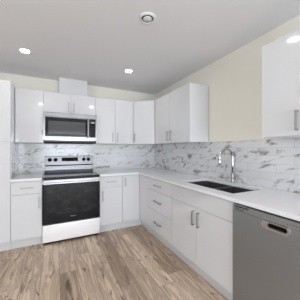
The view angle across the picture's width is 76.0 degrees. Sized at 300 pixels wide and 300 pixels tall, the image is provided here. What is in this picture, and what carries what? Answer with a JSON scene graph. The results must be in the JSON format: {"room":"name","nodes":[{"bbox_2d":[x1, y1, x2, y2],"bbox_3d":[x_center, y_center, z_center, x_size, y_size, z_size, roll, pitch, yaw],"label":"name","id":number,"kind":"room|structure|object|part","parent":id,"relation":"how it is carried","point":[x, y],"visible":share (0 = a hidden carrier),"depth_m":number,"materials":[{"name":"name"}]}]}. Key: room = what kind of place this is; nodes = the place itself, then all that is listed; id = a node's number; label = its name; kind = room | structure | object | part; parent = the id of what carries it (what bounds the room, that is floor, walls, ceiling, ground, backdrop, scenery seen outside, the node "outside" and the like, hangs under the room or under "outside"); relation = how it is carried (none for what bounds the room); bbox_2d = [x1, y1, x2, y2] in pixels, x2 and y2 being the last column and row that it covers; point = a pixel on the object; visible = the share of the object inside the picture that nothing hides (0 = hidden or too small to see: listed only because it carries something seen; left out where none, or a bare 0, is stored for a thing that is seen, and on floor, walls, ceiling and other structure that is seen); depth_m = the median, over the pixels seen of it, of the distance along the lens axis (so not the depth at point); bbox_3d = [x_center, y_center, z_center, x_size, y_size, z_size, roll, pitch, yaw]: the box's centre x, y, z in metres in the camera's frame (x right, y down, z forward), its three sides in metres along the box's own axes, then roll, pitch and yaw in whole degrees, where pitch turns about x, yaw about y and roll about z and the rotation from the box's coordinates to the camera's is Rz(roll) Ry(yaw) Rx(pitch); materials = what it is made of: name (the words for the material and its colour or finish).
{"room":"kitchen","nodes":[
{"label":"kitchen","id":0,"kind":"room"},
{"bbox_2d":[0,72,154,101],"bbox_3d":[-2.123,0.066,3.021,4.900,2.454,0.120,0,0,-26],"label":"wall","id":1,"kind":"structure","parent":0,"point":[18,81],"depth_m":3.24,"materials":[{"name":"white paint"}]},
{"bbox_2d":[15,88,43,142],"bbox_3d":[-1.807,-0.487,2.908,0.351,0.770,0.344,0,0,-26],"label":"upper cabinet","id":2,"kind":"object","parent":1,"relation":"attached to","point":[29,104],"visible":0.93,"depth_m":2.78,"materials":[{"name":"white plastic"}]},
{"bbox_2d":[28,156,32,163],"bbox_3d":[-1.895,0.166,3.053,0.072,0.116,0.008,0,0,-26],"label":"wall outlet","id":3,"kind":"object","parent":1,"relation":"attached to","point":[30,158],"visible":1,"depth_m":3.05,"materials":[{"name":"white plastic"}]},
{"bbox_2d":[44,91,95,114],"bbox_3d":[-1.310,-0.716,3.160,0.760,0.313,0.352,0,0,-26],"label":"upper cabinet","id":4,"kind":"object","parent":1,"relation":"attached to","point":[53,102],"visible":0.78,"depth_m":3.02,"materials":[{"name":"white plastic"}]},
{"bbox_3d":[-1.420,-0.716,2.954,0.378,0.310,0.018,0,0,-26],"label":"door","id":5,"kind":"part","parent":4,"relation":"part of","materials":[{"name":"white laminate"}]},
{"bbox_2d":[43,111,96,143],"bbox_3d":[-1.287,-0.329,3.115,0.760,0.457,0.437,0,0,-26],"label":"microwave","id":6,"kind":"object","parent":4,"relation":"attached to","point":[58,128],"visible":1,"depth_m":2.95,"materials":[{"name":"grey metal"}]},
{"bbox_3d":[-1.263,-0.314,2.949,0.656,0.352,0.029,0,0,-26],"label":"door","id":7,"kind":"part","parent":6,"relation":"part of","materials":[{"name":"silver metal"}]},
{"bbox_3d":[-1.253,-0.340,2.953,0.634,0.286,0.026,0,0,-26],"label":"door glass","id":8,"kind":"part","parent":6,"relation":"part of","materials":[{"name":"black glass"}]},
{"bbox_3d":[-1.216,-0.525,2.972,0.760,0.063,0.029,0,0,-26],"label":"trim","id":9,"kind":"part","parent":6,"relation":"part of","materials":[{"name":"silver metal"}]},
{"bbox_3d":[-0.982,-0.338,3.049,0.028,0.302,0.046,0,0,-26],"label":"handle","id":10,"kind":"part","parent":6,"relation":"part of","materials":[{"name":"silver metal"}]},
{"bbox_3d":[-0.923,-0.340,3.103,0.086,0.290,0.003,0,0,-26],"label":"keypad glass","id":11,"kind":"part","parent":6,"relation":"part of","materials":[{"name":"black glass"}]},
{"bbox_3d":[-0.922,-0.314,3.119,0.102,0.352,0.027,0,0,-26],"label":"control panel","id":12,"kind":"part","parent":6,"relation":"part of","materials":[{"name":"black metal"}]},
{"bbox_2d":[59,77,86,95],"bbox_3d":[-1.302,-1.016,3.258,0.434,0.287,0.184,0,0,-26],"label":"duct cover","id":13,"kind":"object","parent":4,"relation":"on","point":[66,86],"visible":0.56,"depth_m":3.17,"materials":[{"name":"white laminate"}]},
{"bbox_3d":[-1.079,-0.716,3.124,0.378,0.310,0.018,0,0,-26],"label":"door","id":14,"kind":"part","parent":4,"relation":"part of","materials":[{"name":"white laminate"}]},
{"bbox_2d":[19,143,153,173],"bbox_3d":[-0.975,0.145,3.520,2.385,0.495,0.008,0,0,-26],"label":"backsplash","id":15,"kind":"structure","parent":1,"relation":"attached to","point":[105,156],"depth_m":3.51,"materials":[{"name":"stone"}]},
{"bbox_2d":[96,97,132,143],"bbox_3d":[-0.669,-0.487,3.474,0.664,0.770,0.344,0,0,-26],"label":"upper cabinet","id":16,"kind":"object","parent":1,"relation":"attached to","point":[114,119],"visible":0.91,"depth_m":3.34,"materials":[{"name":"white plastic"}]},
{"bbox_3d":[-0.758,-0.487,3.283,0.333,0.767,0.018,0,0,-26],"label":"door","id":17,"kind":"part","parent":16,"relation":"part of","materials":[{"name":"white laminate"}]},
{"bbox_3d":[-0.460,-0.487,3.431,0.326,0.767,0.018,0,0,-26],"label":"door","id":18,"kind":"part","parent":16,"relation":"part of","materials":[{"name":"white laminate"}]},
{"bbox_2d":[133,100,159,144],"bbox_3d":[-0.042,-0.487,3.641,0.604,0.770,0.604,0,0,-26],"label":"upper cabinet","id":19,"kind":"object","parent":1,"relation":"attached to","point":[143,111],"visible":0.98,"depth_m":3.43,"materials":[{"name":"white laminate"}]},
{"bbox_2d":[0,225,227,299],"bbox_3d":[-0.494,1.323,-0.257,5.140,0.060,7.440,0,0,-26],"label":"floor","id":20,"kind":"structure","parent":0,"point":[127,263],"depth_m":2.04,"materials":[{"name":"brown wood"}]},
{"bbox_2d":[0,80,14,250],"bbox_3d":[-2.171,0.209,2.568,0.600,2.167,0.646,0,0,-26],"label":"tall cabinet","id":21,"kind":"object","parent":20,"relation":"on","point":[7,90],"visible":0.8,"depth_m":2.42,"materials":[{"name":"white laminate"}]},
{"bbox_3d":[-2.046,-0.488,2.316,0.597,0.768,0.018,0,0,-26],"label":"door","id":22,"kind":"part","parent":21,"relation":"part of","materials":[{"name":"white laminate"}]},
{"bbox_3d":[-2.046,0.536,2.316,0.597,1.275,0.018,0,0,-26],"label":"door","id":23,"kind":"part","parent":21,"relation":"part of","materials":[{"name":"white laminate"}]},
{"bbox_2d":[11,142,18,178],"bbox_3d":[-1.907,0.139,2.721,0.007,0.480,0.592,0,0,-26],"label":"backsplash","id":24,"kind":"structure","parent":21,"relation":"attached to","point":[14,146],"depth_m":2.64,"materials":[{"name":"stone"}]},
{"bbox_2d":[11,179,42,248],"bbox_3d":[-1.745,0.852,2.780,0.348,0.883,0.644,0,0,-26],"label":"base cabinet","id":25,"kind":"object","parent":20,"relation":"on","point":[26,196],"visible":0.98,"depth_m":2.52,"materials":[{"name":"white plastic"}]},
{"bbox_3d":[-1.620,0.505,2.528,0.345,0.165,0.018,0,0,-26],"label":"drawer","id":26,"kind":"part","parent":25,"relation":"part of","materials":[{"name":"white laminate"}]},
{"bbox_3d":[-1.620,0.877,2.528,0.345,0.574,0.018,0,0,-26],"label":"door","id":27,"kind":"part","parent":25,"relation":"part of","materials":[{"name":"white laminate"}]},
{"bbox_2d":[10,173,43,181],"bbox_3d":[-1.744,0.394,2.777,0.350,0.030,0.636,0,0,-26],"label":"countertop","id":28,"kind":"structure","parent":25,"relation":"on","point":[32,176],"depth_m":2.61,"materials":[{"name":"white stone"}]},
{"bbox_2d":[42,156,99,244],"bbox_3d":[-1.227,0.700,2.993,0.760,1.186,0.704,0,0,-26],"label":"range","id":29,"kind":"object","parent":20,"relation":"on","point":[70,193],"visible":1,"depth_m":2.75,"materials":[{"name":"grey glass"}]},
{"bbox_3d":[-1.366,0.178,3.274,0.752,0.143,0.076,0,0,-26],"label":"control panel","id":30,"kind":"part","parent":29,"relation":"part of","materials":[{"name":"silver metal"}]},
{"bbox_3d":[-1.349,0.302,3.239,0.748,0.067,0.008,0,0,-26],"label":"trim","id":31,"kind":"part","parent":29,"relation":"part of","materials":[{"name":"silver metal"}]},
{"bbox_3d":[-1.118,1.280,2.775,0.740,0.021,0.015,0,0,-26],"label":"toe panel","id":32,"kind":"part","parent":29,"relation":"part of","materials":[{"name":"black plastic"}]},
{"bbox_3d":[-1.103,0.708,2.743,0.758,0.605,0.042,0,0,-26],"label":"oven door","id":33,"kind":"part","parent":29,"relation":"part of","materials":[{"name":"black glass"}]},
{"bbox_3d":[-1.093,0.439,2.723,0.756,0.064,0.003,0,0,-26],"label":"trim","id":34,"kind":"part","parent":29,"relation":"part of","materials":[{"name":"silver metal"}]},
{"bbox_3d":[-1.103,1.137,2.743,0.758,0.232,0.042,0,0,-26],"label":"drawer","id":35,"kind":"part","parent":29,"relation":"part of","materials":[{"name":"silver metal"}]},
{"bbox_2d":[42,171,99,178],"bbox_3d":[-1.226,0.386,2.992,0.760,0.022,0.580,0,0,-26],"label":"cooktop","id":36,"kind":"object","parent":29,"relation":"in","point":[48,174],"depth_m":2.89,"materials":[{"name":"grey glass"}]},
{"bbox_3d":[-1.081,0.425,2.700,0.736,0.044,0.050,0,0,-26],"label":"handle","id":37,"kind":"part","parent":29,"relation":"part of","materials":[{"name":"silver metal"}]},
{"bbox_2d":[100,175,121,231],"bbox_3d":[-0.737,0.852,3.280,0.363,0.883,0.644,0,0,-26],"label":"base cabinet","id":38,"kind":"object","parent":20,"relation":"on","point":[110,186],"visible":0.73,"depth_m":3.02,"materials":[{"name":"white plastic"}]},
{"bbox_3d":[-0.612,0.505,3.029,0.361,0.165,0.018,0,0,-26],"label":"drawer","id":39,"kind":"part","parent":38,"relation":"part of","materials":[{"name":"white laminate"}]},
{"bbox_2d":[121,174,150,232],"bbox_3d":[-0.104,0.852,3.438,0.908,0.883,0.925,0,0,-26],"label":"base cabinet","id":40,"kind":"object","parent":20,"relation":"on","point":[134,187],"visible":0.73,"depth_m":3.15,"materials":[{"name":"white plastic"}]},
{"bbox_3d":[-0.315,0.793,3.176,0.291,0.742,0.018,0,0,-26],"label":"door","id":41,"kind":"part","parent":40,"relation":"part of","materials":[{"name":"white laminate"}]},
{"bbox_3d":[-0.101,0.793,3.098,0.018,0.742,0.309,0,0,-26],"label":"filler panel","id":42,"kind":"part","parent":40,"relation":"part of","materials":[{"name":"white laminate"}]},
{"bbox_2d":[93,168,299,220],"bbox_3d":[0.326,0.394,2.156,1.268,0.030,3.592,0,0,-26],"label":"countertop","id":43,"kind":"structure","parent":40,"relation":"on","point":[286,204],"depth_m":1.72,"materials":[{"name":"white stone"}]},
{"bbox_2d":[188,181,253,193],"bbox_3d":[0.728,0.501,2.090,0.439,0.184,0.787,0,0,-26],"label":"sink","id":44,"kind":"object","parent":43,"relation":"in","point":[222,187],"visible":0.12,"depth_m":2.21,"materials":[{"name":"black metal"}]},
{"bbox_3d":[0.649,0.501,2.248,0.439,0.184,0.434,0,0,-26],"label":"bowl","id":45,"kind":"part","parent":44,"relation":"part of","materials":[{"name":"black metal"}]},
{"bbox_3d":[0.825,0.501,1.893,0.439,0.184,0.349,0,0,-26],"label":"bowl","id":46,"kind":"part","parent":44,"relation":"part of","materials":[{"name":"black metal"}]},
{"bbox_2d":[218,148,237,182],"bbox_3d":[0.874,0.179,2.150,0.244,0.398,0.093,0,0,-26],"label":"faucet","id":47,"kind":"object","parent":43,"relation":"on","point":[228,149],"visible":1,"depth_m":2.18,"materials":[{"name":"silver metal"}]},
{"bbox_2d":[147,177,175,253],"bbox_3d":[0.371,0.852,2.779,0.644,0.883,0.676,0,0,-26],"label":"base cabinet","id":48,"kind":"object","parent":20,"relation":"on","point":[159,193],"visible":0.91,"depth_m":2.59,"materials":[{"name":"white laminate"}]},
{"bbox_3d":[0.119,1.018,2.654,0.018,0.294,0.676,0,0,-26],"label":"drawer","id":49,"kind":"part","parent":48,"relation":"part of","materials":[{"name":"white laminate"}]},
{"bbox_3d":[0.119,0.729,2.654,0.018,0.277,0.676,0,0,-26],"label":"drawer","id":50,"kind":"part","parent":48,"relation":"part of","materials":[{"name":"white laminate"}]},
{"bbox_3d":[0.119,0.505,2.654,0.018,0.165,0.676,0,0,-26],"label":"drawer","id":51,"kind":"part","parent":48,"relation":"part of","materials":[{"name":"white laminate"}]},
{"bbox_2d":[172,184,234,299],"bbox_3d":[0.725,0.852,2.067,0.644,0.883,0.909,0,0,-26],"label":"base cabinet","id":52,"kind":"object","parent":20,"relation":"on","point":[202,224],"visible":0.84,"depth_m":1.83,"materials":[{"name":"white laminate"}]},
{"bbox_3d":[0.372,0.877,2.145,0.018,0.574,0.452,0,0,-26],"label":"door","id":53,"kind":"part","parent":52,"relation":"part of","materials":[{"name":"white laminate"}]},
{"bbox_3d":[0.473,0.505,1.942,0.018,0.165,0.906,0,0,-26],"label":"false drawer","id":54,"kind":"part","parent":52,"relation":"part of","materials":[{"name":"white laminate"}]},
{"bbox_3d":[0.575,0.877,1.738,0.018,0.574,0.450,0,0,-26],"label":"door","id":55,"kind":"part","parent":52,"relation":"part of","materials":[{"name":"white laminate"}]},
{"bbox_2d":[233,203,299,299],"bbox_3d":[1.049,0.858,1.383,0.616,0.869,0.595,0,0,-26],"label":"dishwasher","id":56,"kind":"object","parent":20,"relation":"on","point":[266,245],"visible":1,"depth_m":1.28,"materials":[{"name":"grey metal"}]},
{"bbox_3d":[0.793,0.496,1.220,0.013,0.052,0.176,0,0,-26],"label":"handle","id":57,"kind":"part","parent":56,"relation":"part of","materials":[{"name":"silver metal"}]},
{"bbox_2d":[0,0,299,94],"bbox_3d":[-0.494,-1.201,-0.257,5.140,0.080,7.440,0,0,-26],"label":"ceiling","id":58,"kind":"structure","parent":0,"point":[94,42],"depth_m":1.97,"materials":[{"name":"white paint"}]},
{"bbox_2d":[19,48,29,52],"bbox_3d":[-1.470,-1.158,2.257,0.112,0.004,0.112,0,0,-26],"label":"recessed light","id":59,"kind":"object","parent":58,"relation":"in","point":[23,50],"visible":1,"depth_m":2.24,"materials":[{"name":"white plastic"}]},
{"bbox_2d":[139,12,155,23],"bbox_3d":[-0.022,-1.152,1.692,0.154,0.016,0.154,0,0,-26],"label":"ceiling vent","id":60,"kind":"object","parent":58,"relation":"in","point":[145,17],"visible":1,"depth_m":1.68,"materials":[{"name":"white plastic"}]},
{"bbox_2d":[155,15,299,141],"bbox_3d":[1.727,0.066,0.914,0.120,2.454,7.320,0,0,-26],"label":"wall","id":61,"kind":"structure","parent":0,"point":[233,81],"depth_m":2.22,"materials":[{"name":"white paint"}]},
{"bbox_2d":[155,83,207,143],"bbox_3d":[0.426,-0.487,2.990,0.344,0.770,0.974,0,0,-26],"label":"upper cabinet","id":62,"kind":"object","parent":61,"relation":"attached to","point":[181,115],"visible":1,"depth_m":2.63,"materials":[{"name":"white laminate"}]},
{"bbox_3d":[0.204,-0.487,3.143,0.018,0.767,0.465,0,0,-26],"label":"door","id":63,"kind":"part","parent":62,"relation":"part of","materials":[{"name":"white laminate"}]},
{"bbox_3d":[0.413,-0.487,2.722,0.018,0.767,0.468,0,0,-26],"label":"door","id":64,"kind":"part","parent":62,"relation":"part of","materials":[{"name":"white laminate"}]},
{"bbox_3d":[0.653,-0.487,2.569,0.312,0.770,0.016,0,0,-26],"label":"panel","id":65,"kind":"part","parent":62,"relation":"part of","materials":[{"name":"white laminate"}]},
{"bbox_2d":[154,138,299,193],"bbox_3d":[0.895,0.145,2.443,0.008,0.495,3.600,0,0,-26],"label":"backsplash","id":66,"kind":"structure","parent":61,"relation":"attached to","point":[267,163],"depth_m":2.15,"materials":[{"name":"stone"}]},
{"bbox_2d":[262,28,299,137],"bbox_3d":[1.208,-0.487,1.415,0.344,0.770,0.610,0,0,-26],"label":"upper cabinet","id":67,"kind":"object","parent":61,"relation":"attached to","point":[280,57],"visible":1,"depth_m":1.49,"materials":[{"name":"white laminate"}]},
{"bbox_3d":[1.051,-0.211,1.380,0.032,0.145,0.011,0,0,-26],"label":"handle","id":68,"kind":"part","parent":67,"relation":"part of","materials":[{"name":"silver metal"}]}
]}

